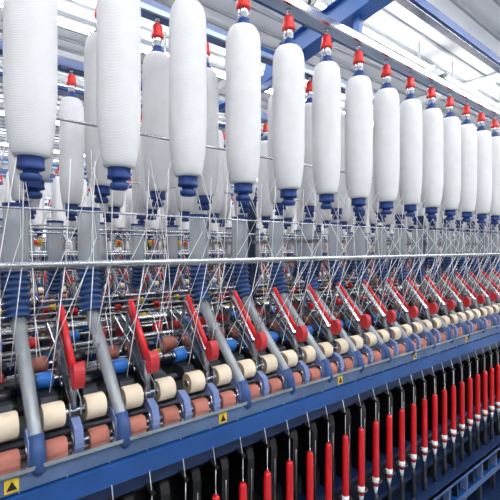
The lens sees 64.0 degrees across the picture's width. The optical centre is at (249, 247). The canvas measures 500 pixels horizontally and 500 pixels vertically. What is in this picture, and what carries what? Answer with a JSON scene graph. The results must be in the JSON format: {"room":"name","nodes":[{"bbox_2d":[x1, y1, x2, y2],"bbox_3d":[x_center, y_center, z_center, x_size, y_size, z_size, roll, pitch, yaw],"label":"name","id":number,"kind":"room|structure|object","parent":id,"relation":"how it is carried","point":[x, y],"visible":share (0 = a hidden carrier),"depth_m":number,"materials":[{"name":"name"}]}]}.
{"room":"textile factory","nodes":[
{"label":"textile factory","id":0,"kind":"room"},
{"bbox_2d":[0,164,257,256],"bbox_3d":[0.281,-0.575,18.858,36.000,4.050,0.100,0,0,-39],"label":"wall","id":1,"kind":"structure","parent":0,"point":[47,185],"depth_m":13.24,"materials":[{"name":"paint"}]},
{"bbox_2d":[0,0,499,189],"bbox_3d":[5.935,-2.530,11.791,36.000,0.140,18.000,0,0,-39],"label":"ceiling","id":2,"kind":"structure","parent":0,"point":[494,79],"depth_m":5.26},
{"bbox_2d":[58,16,94,34],"bbox_3d":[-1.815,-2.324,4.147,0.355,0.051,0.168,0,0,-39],"label":"fluorescent lights","id":3,"kind":"object","parent":2,"relation":"hanging from","point":[88,30],"depth_m":4.16,"materials":[{"name":"white plastic"}]},
{"bbox_2d":[141,44,151,53],"bbox_3d":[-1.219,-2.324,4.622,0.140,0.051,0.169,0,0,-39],"label":"fluorescent lights","id":4,"kind":"object","parent":2,"relation":"hanging from","point":[145,49],"depth_m":4.64,"materials":[{"name":"white plastic"}]},
{"bbox_2d":[164,32,168,55],"bbox_3d":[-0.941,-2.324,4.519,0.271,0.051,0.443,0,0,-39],"label":"fluorescent lights","id":5,"kind":"object","parent":2,"relation":"hanging from","point":[164,32],"depth_m":4.81,"materials":[{"name":"white plastic"}]},
{"bbox_2d":[210,65,224,78],"bbox_3d":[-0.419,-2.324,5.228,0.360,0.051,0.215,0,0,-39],"label":"fluorescent lights","id":6,"kind":"object","parent":2,"relation":"hanging from","point":[219,73],"depth_m":5.28,"materials":[{"name":"white plastic"}]},
{"bbox_2d":[305,0,325,10],"bbox_3d":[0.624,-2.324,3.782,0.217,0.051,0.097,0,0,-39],"label":"fluorescent lights","id":7,"kind":"object","parent":2,"relation":"hanging from","point":[314,4],"depth_m":3.79,"materials":[{"name":"white plastic"}]},
{"bbox_2d":[363,28,435,71],"bbox_3d":[1.848,-2.324,4.619,1.567,0.051,0.321,0,0,-39],"label":"fluorescent lights","id":8,"kind":"object","parent":2,"relation":"hanging from","point":[366,33],"depth_m":4.71,"materials":[{"name":"white plastic"}]},
{"bbox_2d":[394,0,499,73],"bbox_3d":[1.988,-1.913,2.974,8.820,1.375,0.060,0,0,-39],"label":"track","id":9,"kind":"object","parent":2,"relation":"hanging from","point":[422,9],"visible":1,"depth_m":2.28,"materials":[{"name":"blue metal"}]},
{"bbox_2d":[438,62,499,109],"bbox_3d":[3.323,-2.324,5.800,2.325,0.051,0.317,0,0,-39],"label":"fluorescent lights","id":10,"kind":"object","parent":2,"relation":"hanging from","point":[444,76],"depth_m":5.80,"materials":[{"name":"white plastic"}]},
{"bbox_3d":[5.935,1.500,11.791,36.000,0.100,18.000,0,0,-39],"label":"floor","id":11,"kind":"structure","parent":0,"visible":0},
{"bbox_2d":[30,216,220,259],"bbox_3d":[-3.311,0.275,10.862,8.400,2.350,1.380,0,0,-39],"label":"machine","id":12,"kind":"object","parent":11,"relation":"on","point":[37,247],"visible":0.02,"depth_m":9.78,"materials":[{"name":"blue metal"}]},
{"bbox_2d":[28,197,293,280],"bbox_3d":[-2.218,0.275,7.895,8.400,2.350,1.380,0,0,-39],"label":"machine","id":13,"kind":"object","parent":11,"relation":"on","point":[49,198],"visible":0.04,"depth_m":7.28,"materials":[{"name":"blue metal"}]},
{"bbox_2d":[0,152,411,327],"bbox_3d":[-0.344,0.275,5.552,8.400,2.350,1.380,0,0,-39],"label":"machine","id":14,"kind":"object","parent":11,"relation":"on","point":[40,218],"visible":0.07,"depth_m":4.36,"materials":[{"name":"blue metal"}]},
{"bbox_2d":[0,0,499,499],"bbox_3d":[2.617,0.205,3.880,11.124,2.489,1.690,0,0,-39],"label":"machine","id":15,"kind":"object","parent":11,"relation":"on","point":[380,384],"visible":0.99,"depth_m":1.42,"materials":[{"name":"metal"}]},
{"bbox_2d":[8,144,33,206],"bbox_3d":[-0.924,-0.458,1.629,0.104,0.640,0.104,0,0,-27],"label":"roving bobbin","id":16,"kind":"object","parent":15,"relation":"attached to","point":[15,186],"visible":0.19,"depth_m":1.59,"materials":[{"name":"white fabric"}]},
{"bbox_2d":[3,0,57,182],"bbox_3d":[-0.458,-0.458,0.837,0.100,0.640,0.100,0,0,-21],"label":"roving bobbin","id":17,"kind":"object","parent":15,"relation":"attached to","point":[30,27],"visible":1,"depth_m":0.80,"materials":[{"name":"white fabric"}]},
{"bbox_2d":[14,143,53,198],"bbox_3d":[-0.604,-0.458,1.117,0.106,0.640,0.106,0,0,4],"label":"roving bobbin","id":18,"kind":"object","parent":15,"relation":"attached to","point":[33,189],"visible":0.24,"depth_m":1.10,"materials":[{"name":"white plastic"}]},
{"bbox_2d":[29,191,40,218],"bbox_3d":[-1.056,-0.458,1.922,0.099,0.640,0.099,0,0,-33],"label":"roving bobbin","id":19,"kind":"object","parent":15,"relation":"attached to","point":[35,204],"visible":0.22,"depth_m":1.91,"materials":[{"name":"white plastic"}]},
{"bbox_2d":[61,199,80,220],"bbox_3d":[-0.910,-0.458,2.038,0.105,0.640,0.105,0,0,-37],"label":"roving bobbin","id":20,"kind":"object","parent":15,"relation":"attached to","point":[70,218],"visible":0.18,"depth_m":2.02,"materials":[{"name":"blue plastic"}]},
{"bbox_2d":[59,70,83,216],"bbox_3d":[-0.778,-0.458,1.746,0.100,0.640,0.100,0,0,30],"label":"roving bobbin","id":21,"kind":"object","parent":15,"relation":"attached to","point":[71,135],"visible":0.88,"depth_m":1.71,"materials":[{"name":"white fabric"}]},
{"bbox_2d":[84,8,111,203],"bbox_3d":[-0.458,-0.458,1.234,0.099,0.640,0.099,0,0,22],"label":"roving bobbin","id":22,"kind":"object","parent":15,"relation":"attached to","point":[91,142],"visible":0.44,"depth_m":1.19,"materials":[{"name":"white fabric"}]},
{"bbox_2d":[99,203,112,222],"bbox_3d":[-0.764,-0.458,2.155,0.104,0.640,0.104,0,0,-21],"label":"roving bobbin","id":23,"kind":"object","parent":15,"relation":"attached to","point":[108,219],"visible":0.11,"depth_m":2.13,"materials":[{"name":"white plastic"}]},
{"bbox_2d":[105,189,124,218],"bbox_3d":[-0.632,-0.458,1.863,0.103,0.640,0.103,0,0,3],"label":"roving bobbin","id":24,"kind":"object","parent":15,"relation":"attached to","point":[118,196],"visible":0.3,"depth_m":1.84,"materials":[{"name":"white fabric"}]},
{"bbox_2d":[96,0,140,190],"bbox_3d":[-0.312,-0.458,0.954,0.101,0.640,0.101,0,0,38],"label":"roving bobbin","id":25,"kind":"object","parent":15,"relation":"attached to","point":[118,22],"visible":1,"depth_m":0.91,"materials":[{"name":"white fabric"}]},
{"bbox_2d":[132,111,145,223],"bbox_3d":[-0.618,-0.458,2.272,0.103,0.640,0.103,0,0,-33],"label":"roving bobbin","id":26,"kind":"object","parent":15,"relation":"attached to","point":[136,172],"visible":0.34,"depth_m":2.23,"materials":[{"name":"white fabric"}]},
{"bbox_2d":[141,121,159,219],"bbox_3d":[-0.486,-0.458,1.980,0.106,0.640,0.106,0,0,-37],"label":"roving bobbin","id":27,"kind":"object","parent":15,"relation":"attached to","point":[144,192],"visible":0.27,"depth_m":1.95,"materials":[{"name":"white fabric"}]},
{"bbox_2d":[142,17,171,206],"bbox_3d":[-0.312,-0.458,1.351,0.100,0.640,0.100,0,0,35],"label":"roving bobbin","id":28,"kind":"object","parent":15,"relation":"attached to","point":[155,70],"visible":0.9,"depth_m":1.31,"materials":[{"name":"white fabric"}]},
{"bbox_2d":[162,168,177,224],"bbox_3d":[-0.472,-0.458,2.389,0.103,0.640,0.103,0,0,-12],"label":"roving bobbin","id":29,"kind":"object","parent":15,"relation":"attached to","point":[173,204],"visible":0.25,"depth_m":2.35,"materials":[{"name":"white fabric"}]},
{"bbox_2d":[175,177,193,221],"bbox_3d":[-0.341,-0.458,2.097,0.099,0.640,0.099,0,0,-27],"label":"roving bobbin","id":30,"kind":"object","parent":15,"relation":"attached to","point":[187,202],"visible":0.29,"depth_m":2.07,"materials":[{"name":"white fabric"}]},
{"bbox_2d":[169,0,206,196],"bbox_3d":[-0.166,-0.458,1.071,0.100,0.640,0.100,0,0,-11],"label":"roving bobbin","id":31,"kind":"object","parent":15,"relation":"attached to","point":[187,20],"visible":1,"depth_m":1.03,"materials":[{"name":"white fabric"}]},
{"bbox_2d":[191,196,204,213],"bbox_3d":[-0.326,-0.458,2.506,0.106,0.640,0.106,0,0,29],"label":"roving bobbin","id":32,"kind":"object","parent":15,"relation":"attached to","point":[195,204],"visible":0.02,"depth_m":2.46,"materials":[{"name":"white fabric"}]},
{"bbox_2d":[194,42,218,210],"bbox_3d":[-0.166,-0.458,1.468,0.102,0.640,0.102,0,0,39],"label":"roving bobbin","id":33,"kind":"object","parent":15,"relation":"attached to","point":[210,167],"visible":0.56,"depth_m":1.43,"materials":[{"name":"white fabric"}]},
{"bbox_2d":[208,130,223,222],"bbox_3d":[-0.194,-0.458,2.214,0.099,0.640,0.099,0,0,-11],"label":"roving bobbin","id":34,"kind":"object","parent":15,"relation":"attached to","point":[217,209],"visible":0.28,"depth_m":2.18,"materials":[{"name":"white fabric"}]},
{"bbox_2d":[218,129,230,226],"bbox_3d":[-0.180,-0.458,2.623,0.105,0.640,0.105,0,0,-27],"label":"roving bobbin","id":35,"kind":"object","parent":15,"relation":"attached to","point":[224,210],"visible":0.39,"depth_m":2.58,"materials":[{"name":"white fabric"}]},
{"bbox_2d":[233,185,246,216],"bbox_3d":[-0.048,-0.458,2.330,0.100,0.640,0.100,0,0,6],"label":"roving bobbin","id":36,"kind":"object","parent":15,"relation":"attached to","point":[234,198],"visible":0.11,"depth_m":2.31,"materials":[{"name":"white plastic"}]},
{"bbox_2d":[225,0,260,201],"bbox_3d":[-0.020,-0.458,1.188,0.106,0.640,0.106,0,0,-26],"label":"roving bobbin","id":37,"kind":"object","parent":15,"relation":"attached to","point":[243,45],"visible":1,"depth_m":1.15,"materials":[{"name":"white fabric"}]},
{"bbox_2d":[235,181,256,212],"bbox_3d":[-0.020,-0.458,1.585,0.100,0.640,0.100,0,0,37],"label":"roving bobbin","id":38,"kind":"object","parent":15,"relation":"attached to","point":[245,205],"visible":0.18,"depth_m":1.57,"materials":[{"name":"blue plastic"}]},
{"bbox_2d":[257,121,272,225],"bbox_3d":[0.098,-0.458,2.447,0.104,0.640,0.104,0,0,30],"label":"roving bobbin","id":39,"kind":"object","parent":15,"relation":"attached to","point":[262,178],"visible":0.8,"depth_m":2.40,"materials":[{"name":"white fabric"}]},
{"bbox_2d":[268,95,285,215],"bbox_3d":[0.126,-0.458,1.701,0.102,0.640,0.102,0,0,-32],"label":"roving bobbin","id":40,"kind":"object","parent":15,"relation":"attached to","point":[271,178],"visible":0.37,"depth_m":1.67,"materials":[{"name":"white fabric"}]},
{"bbox_2d":[272,8,304,205],"bbox_3d":[0.126,-0.458,1.304,0.105,0.640,0.105,0,0,23],"label":"roving bobbin","id":41,"kind":"object","parent":15,"relation":"attached to","point":[288,75],"visible":1,"depth_m":1.26,"materials":[{"name":"white fabric"}]},
{"bbox_2d":[282,198,295,226],"bbox_3d":[0.244,-0.458,2.564,0.103,0.640,0.103,0,0,5],"label":"roving bobbin","id":42,"kind":"object","parent":15,"relation":"attached to","point":[287,217],"visible":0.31,"depth_m":2.53,"materials":[{"name":"white fabric"}]},
{"bbox_2d":[296,190,303,224],"bbox_3d":[0.405,-0.458,3.090,0.102,0.640,0.102,0,0,44],"label":"roving bobbin","id":43,"kind":"object","parent":15,"relation":"attached to","point":[298,210],"visible":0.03,"depth_m":3.05,"materials":[{"name":"white fabric"}]},
{"bbox_2d":[301,204,313,220],"bbox_3d":[0.390,-0.458,2.681,0.100,0.640,0.100,0,0,5],"label":"roving bobbin","id":44,"kind":"object","parent":15,"relation":"attached to","point":[303,212],"visible":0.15,"depth_m":2.66,"materials":[{"name":"white fabric"}]},
{"bbox_2d":[299,77,318,217],"bbox_3d":[0.272,-0.458,1.818,0.099,0.640,0.099,0,0,-23],"label":"roving bobbin","id":45,"kind":"object","parent":15,"relation":"attached to","point":[307,177],"visible":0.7,"depth_m":1.78,"materials":[{"name":"white fabric"}]},
{"bbox_2d":[313,203,322,230],"bbox_3d":[0.550,-0.458,3.207,0.100,0.640,0.100,0,0,-7],"label":"roving bobbin","id":46,"kind":"object","parent":15,"relation":"attached to","point":[317,216],"visible":0.2,"depth_m":3.17,"materials":[{"name":"white fabric"}]},
{"bbox_2d":[319,202,332,227],"bbox_3d":[0.536,-0.458,2.798,0.101,0.640,0.101,0,0,-10],"label":"roving bobbin","id":47,"kind":"object","parent":15,"relation":"attached to","point":[329,215],"visible":0.21,"depth_m":2.77,"materials":[{"name":"white fabric"}]},
{"bbox_2d":[312,28,340,208],"bbox_3d":[0.272,-0.458,1.421,0.100,0.640,0.100,0,0,33],"label":"roving bobbin","id":48,"kind":"object","parent":15,"relation":"attached to","point":[326,81],"visible":1,"depth_m":1.38,"materials":[{"name":"white fabric"}]},
{"bbox_2d":[331,112,346,219],"bbox_3d":[0.418,-0.458,1.935,0.100,0.640,0.100,0,0,31],"label":"roving bobbin","id":49,"kind":"object","parent":15,"relation":"attached to","point":[342,188],"visible":0.43,"depth_m":1.89,"materials":[{"name":"white fabric"}]},
{"bbox_2d":[338,191,350,228],"bbox_3d":[0.682,-0.458,2.914,0.104,0.640,0.104,0,0,0],"label":"roving bobbin","id":50,"kind":"object","parent":15,"relation":"attached to","point":[344,219],"visible":0.3,"depth_m":2.87,"materials":[{"name":"white fabric"}]},
{"bbox_2d":[345,206,352,231],"bbox_3d":[0.843,-0.458,3.440,0.100,0.640,0.100,0,0,30],"label":"roving bobbin","id":51,"kind":"object","parent":15,"relation":"attached to","point":[351,215],"visible":0.24,"depth_m":3.40,"materials":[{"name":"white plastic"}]},
{"bbox_2d":[345,45,372,211],"bbox_3d":[0.418,-0.458,1.538,0.103,0.640,0.103,0,0,30],"label":"roving bobbin","id":52,"kind":"object","parent":15,"relation":"attached to","point":[358,91],"visible":0.99,"depth_m":1.50,"materials":[{"name":"white fabric"}]},
{"bbox_2d":[352,210,365,223],"bbox_3d":[0.828,-0.458,3.031,0.103,0.640,0.103,0,0,-28],"label":"roving bobbin","id":53,"kind":"object","parent":15,"relation":"attached to","point":[358,222],"visible":0.09,"depth_m":3.01,"materials":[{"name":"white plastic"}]},
{"bbox_2d":[351,194,369,220],"bbox_3d":[0.564,-0.458,2.052,0.100,0.640,0.100,0,0,-12],"label":"roving bobbin","id":54,"kind":"object","parent":15,"relation":"attached to","point":[362,214],"visible":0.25,"depth_m":2.03,"materials":[{"name":"blue plastic"}]},
{"bbox_2d":[367,189,377,230],"bbox_3d":[0.974,-0.458,3.148,0.099,0.640,0.099,0,0,42],"label":"roving bobbin","id":55,"kind":"object","parent":15,"relation":"attached to","point":[371,213],"visible":0.27,"depth_m":3.12,"materials":[{"name":"white fabric"}]},
{"bbox_2d":[371,167,385,222],"bbox_3d":[0.710,-0.458,2.169,0.102,0.640,0.102,0,0,37],"label":"roving bobbin","id":56,"kind":"object","parent":15,"relation":"attached to","point":[375,204],"visible":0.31,"depth_m":2.15,"materials":[{"name":"white fabric"}]},
{"bbox_2d":[373,59,399,214],"bbox_3d":[0.564,-0.458,1.655,0.105,0.640,0.105,0,0,-32],"label":"roving bobbin","id":57,"kind":"object","parent":15,"relation":"attached to","point":[386,103],"visible":0.99,"depth_m":1.61,"materials":[{"name":"white fabric"}]},
{"bbox_2d":[382,209,392,230],"bbox_3d":[1.120,-0.458,3.265,0.102,0.640,0.102,0,0,17],"label":"roving bobbin","id":58,"kind":"object","parent":15,"relation":"attached to","point":[389,223],"visible":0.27,"depth_m":3.23,"materials":[{"name":"white fabric"}]},
{"bbox_2d":[392,188,405,223],"bbox_3d":[0.856,-0.458,2.285,0.106,0.640,0.106,0,0,-38],"label":"roving bobbin","id":59,"kind":"object","parent":15,"relation":"attached to","point":[399,209],"visible":0.23,"depth_m":2.25,"materials":[{"name":"white fabric"}]},
{"bbox_2d":[395,216,405,226],"bbox_3d":[1.266,-0.458,3.382,0.103,0.640,0.103,0,0,10],"label":"roving bobbin","id":60,"kind":"object","parent":15,"relation":"attached to","point":[396,225],"visible":0.12,"depth_m":3.36,"materials":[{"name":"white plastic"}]},
{"bbox_2d":[399,72,421,216],"bbox_3d":[0.710,-0.458,1.772,0.100,0.640,0.100,0,0,5],"label":"roving bobbin","id":61,"kind":"object","parent":15,"relation":"attached to","point":[410,178],"visible":0.99,"depth_m":1.73,"materials":[{"name":"white fabric"}]},
{"bbox_2d":[407,217,415,231],"bbox_3d":[1.412,-0.458,3.499,0.102,0.640,0.102,0,0,1],"label":"roving bobbin","id":62,"kind":"object","parent":15,"relation":"attached to","point":[410,225],"visible":0.23,"depth_m":3.47,"materials":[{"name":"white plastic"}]},
{"bbox_2d":[412,197,424,224],"bbox_3d":[1.002,-0.458,2.402,0.103,0.640,0.103,0,0,7],"label":"roving bobbin","id":63,"kind":"object","parent":15,"relation":"attached to","point":[419,217],"visible":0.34,"depth_m":2.37,"materials":[{"name":"white fabric"}]},
{"bbox_2d":[421,82,442,218],"bbox_3d":[0.856,-0.458,1.889,0.104,0.640,0.104,0,0,-9],"label":"roving bobbin","id":64,"kind":"object","parent":15,"relation":"attached to","point":[432,116],"visible":0.95,"depth_m":1.85,"materials":[{"name":"white fabric"}]},
{"bbox_2d":[425,205,440,225],"bbox_3d":[1.148,-0.458,2.519,0.102,0.640,0.102,0,0,43],"label":"roving bobbin","id":65,"kind":"object","parent":15,"relation":"attached to","point":[432,223],"visible":0.16,"depth_m":2.50,"materials":[{"name":"white plastic"}]},
{"bbox_2d":[428,217,438,228],"bbox_3d":[1.704,-0.458,3.732,0.105,0.640,0.105,0,0,-42],"label":"roving bobbin","id":66,"kind":"object","parent":15,"relation":"attached to","point":[429,227],"visible":0.17,"depth_m":3.71,"materials":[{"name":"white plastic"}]},
{"bbox_2d":[438,216,444,233],"bbox_3d":[1.850,-0.458,3.849,0.100,0.640,0.100,0,0,24],"label":"roving bobbin","id":67,"kind":"object","parent":15,"relation":"attached to","point":[440,223],"visible":0.22,"depth_m":3.82,"materials":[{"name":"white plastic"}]},
{"bbox_2d":[439,208,450,226],"bbox_3d":[1.294,-0.458,2.636,0.102,0.640,0.102,0,0,-34],"label":"roving bobbin","id":68,"kind":"object","parent":15,"relation":"attached to","point":[441,214],"visible":0.19,"depth_m":2.62,"materials":[{"name":"white fabric"}]},
{"bbox_2d":[441,92,460,220],"bbox_3d":[1.002,-0.458,2.005,0.100,0.640,0.100,0,0,-41],"label":"roving bobbin","id":69,"kind":"object","parent":15,"relation":"attached to","point":[451,193],"visible":0.92,"depth_m":1.97,"materials":[{"name":"white fabric"}]},
{"bbox_2d":[447,220,455,232],"bbox_3d":[1.996,-0.458,3.966,0.102,0.640,0.102,0,0,36],"label":"roving bobbin","id":70,"kind":"object","parent":15,"relation":"attached to","point":[452,221],"visible":0.16,"depth_m":3.93,"materials":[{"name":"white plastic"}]},
{"bbox_2d":[453,209,463,227],"bbox_3d":[1.440,-0.458,2.753,0.102,0.640,0.102,0,0,-36],"label":"roving bobbin","id":71,"kind":"object","parent":15,"relation":"attached to","point":[456,217],"visible":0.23,"depth_m":2.73,"materials":[{"name":"white fabric"}]},
{"bbox_2d":[458,101,476,221],"bbox_3d":[1.148,-0.458,2.122,0.100,0.640,0.100,0,0,-29],"label":"roving bobbin","id":72,"kind":"object","parent":15,"relation":"attached to","point":[468,195],"visible":0.94,"depth_m":2.08,"materials":[{"name":"white fabric"}]},
{"bbox_2d":[464,222,471,234],"bbox_3d":[2.288,-0.458,4.199,0.102,0.640,0.102,0,0,-33],"label":"roving bobbin","id":73,"kind":"object","parent":15,"relation":"attached to","point":[466,225],"visible":0.1,"depth_m":4.17,"materials":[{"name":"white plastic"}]},
{"bbox_2d":[467,213,476,228],"bbox_3d":[1.586,-0.458,2.869,0.102,0.640,0.102,0,0,38],"label":"roving bobbin","id":74,"kind":"object","parent":15,"relation":"attached to","point":[473,219],"visible":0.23,"depth_m":2.84,"materials":[{"name":"white fabric"}]},
{"bbox_2d":[472,221,479,230],"bbox_3d":[2.434,-0.458,4.316,0.100,0.640,0.100,0,0,-26],"label":"roving bobbin","id":75,"kind":"object","parent":15,"relation":"attached to","point":[475,225],"visible":0.17,"depth_m":4.28,"materials":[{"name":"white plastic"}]},
{"bbox_2d":[473,108,491,222],"bbox_3d":[1.294,-0.458,2.239,0.105,0.640,0.105,0,0,-15],"label":"roving bobbin","id":76,"kind":"object","parent":15,"relation":"attached to","point":[484,138],"visible":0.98,"depth_m":2.19,"materials":[{"name":"white fabric"}]},
{"bbox_2d":[476,215,488,229],"bbox_3d":[1.732,-0.458,2.986,0.105,0.640,0.105,0,0,-38],"label":"roving bobbin","id":77,"kind":"object","parent":15,"relation":"attached to","point":[481,224],"visible":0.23,"depth_m":2.96,"materials":[{"name":"blue plastic"}]},
{"bbox_2d":[487,220,495,229],"bbox_3d":[1.878,-0.458,3.103,0.102,0.640,0.102,0,0,22],"label":"roving bobbin","id":78,"kind":"object","parent":15,"relation":"attached to","point":[488,220],"visible":0.12,"depth_m":3.09,"materials":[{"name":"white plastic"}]},
{"bbox_2d":[487,115,499,224],"bbox_3d":[1.440,-0.458,2.356,0.101,0.640,0.101,0,0,34],"label":"roving bobbin","id":79,"kind":"object","parent":15,"relation":"attached to","point":[495,202],"visible":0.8,"depth_m":2.31,"materials":[{"name":"white fabric"}]},
{"bbox_2d":[374,233,466,271],"bbox_3d":[6.138,0.275,10.737,8.400,2.350,1.380,0,0,-39],"label":"machine","id":80,"kind":"object","parent":11,"relation":"on","point":[439,233],"visible":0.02,"depth_m":8.44,"materials":[{"name":"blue metal"}]}
]}

